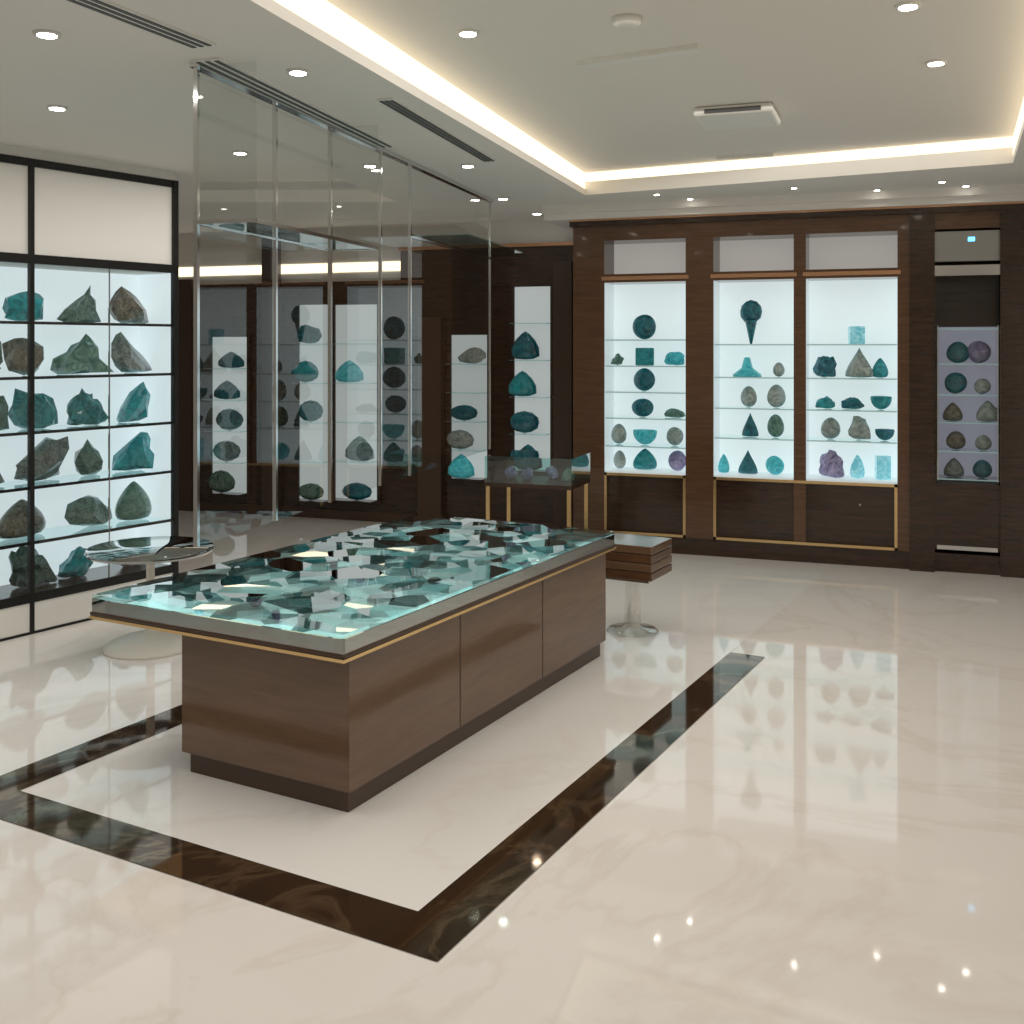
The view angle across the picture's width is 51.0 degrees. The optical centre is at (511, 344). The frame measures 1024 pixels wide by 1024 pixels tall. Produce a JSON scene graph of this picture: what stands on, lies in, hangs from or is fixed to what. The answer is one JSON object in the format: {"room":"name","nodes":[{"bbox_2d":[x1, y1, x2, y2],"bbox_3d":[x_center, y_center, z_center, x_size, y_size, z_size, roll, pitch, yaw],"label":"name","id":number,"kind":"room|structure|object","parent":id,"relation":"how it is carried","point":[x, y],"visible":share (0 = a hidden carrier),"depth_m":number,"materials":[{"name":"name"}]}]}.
{"room":"gemstone shop","nodes":[
{"label":"gemstone shop","id":0,"kind":"room"},
{"bbox_2d":[0,511,1023,1023],"bbox_3d":[-2.762,2.200,6.007,12.700,0.001,15.400,0,0,20],"label":"floor","id":1,"kind":"structure","parent":0,"point":[838,838],"depth_m":4.49,"materials":[{"name":"stone"}]},
{"bbox_2d":[0,143,178,641],"bbox_3d":[-4.716,0.350,7.261,0.760,3.700,5.420,0,0,34],"label":"wall display","id":2,"kind":"object","parent":1,"relation":"on","point":[89,247],"visible":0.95,"depth_m":8.78,"materials":[{"name":"white"}]},
{"bbox_2d":[84,536,213,659],"bbox_3d":[-2.633,1.835,7.822,0.900,0.730,0.900,0,0,20],"label":"pedestal table","id":3,"kind":"object","parent":1,"relation":"on","point":[147,644],"visible":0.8,"depth_m":7.67,"materials":[{"name":"beige"}]},
{"bbox_2d":[179,218,572,527],"bbox_3d":[-2.613,0.350,13.828,7.630,3.700,0.600,0,0,20],"label":"display cabinet","id":4,"kind":"object","parent":1,"relation":"on","point":[532,298],"visible":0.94,"depth_m":13.35,"materials":[{"name":"brown wood"}]},
{"bbox_2d":[0,559,823,961],"bbox_3d":[0.228,2.197,7.694,2.850,0.002,7.260,0,0,29],"label":"inlay","id":5,"kind":"object","parent":1,"relation":"on","point":[416,866],"visible":0.72,"depth_m":5.26,"materials":[{"name":"brown stone"}]},
{"bbox_2d":[89,514,615,811],"bbox_3d":[-0.748,1.760,6.649,1.680,0.880,3.130,0,0,29],"label":"display counter","id":6,"kind":"object","parent":5,"relation":"on","point":[331,670],"depth_m":5.62,"materials":[{"name":"brown wood"}]},
{"bbox_2d":[606,533,671,635],"bbox_3d":[0.924,1.847,8.241,0.480,0.705,0.440,0,0,29],"label":"stool","id":7,"kind":"object","parent":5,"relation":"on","point":[640,559],"visible":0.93,"depth_m":8.06,"materials":[{"name":"wood"}]},
{"bbox_2d":[485,450,589,528],"bbox_3d":[0.264,1.650,10.812,0.900,1.100,0.660,0,0,20],"label":"display table","id":8,"kind":"object","parent":1,"relation":"on","point":[568,482],"visible":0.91,"depth_m":10.75,"materials":[{"name":"gold metal"}]},
{"bbox_2d":[542,184,1023,577],"bbox_3d":[3.083,0.350,11.350,5.370,3.700,1.360,0,0,20],"label":"display cabinet","id":9,"kind":"object","parent":1,"relation":"on","point":[824,378],"visible":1,"depth_m":11.02,"materials":[{"name":"brown wood"}]},
{"bbox_2d":[0,0,1023,233],"bbox_3d":[-2.762,-1.610,6.007,12.700,0.220,15.400,0,0,20],"label":"ceiling","id":10,"kind":"structure","parent":0,"point":[838,75],"depth_m":7.09,"materials":[{"name":"grey paint"}]},
{"bbox_2d":[189,61,536,546],"bbox_3d":[-0.723,-0.215,8.314,0.530,2.570,5.590,0,0,15],"label":"glass screen","id":11,"kind":"object","parent":10,"relation":"hanging from","point":[274,231],"visible":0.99,"depth_m":7.07,"materials":[{"name":"clear glass"}]},
{"bbox_2d":[33,0,970,214],"bbox_3d":[0.323,-1.602,7.431,5.669,0.236,9.070,0,0,20],"label":"ceiling lights","id":12,"kind":"object","parent":10,"relation":"attached to","point":[762,114],"depth_m":6.45},
{"bbox_2d":[274,0,1023,188],"bbox_3d":[0.424,-1.640,4.284,3.840,0.160,12.342,0,0,20],"label":"light","id":13,"kind":"object","parent":10,"relation":"attached to","point":[322,14],"depth_m":8.23,"materials":[{"name":"white plastic"}]}
]}

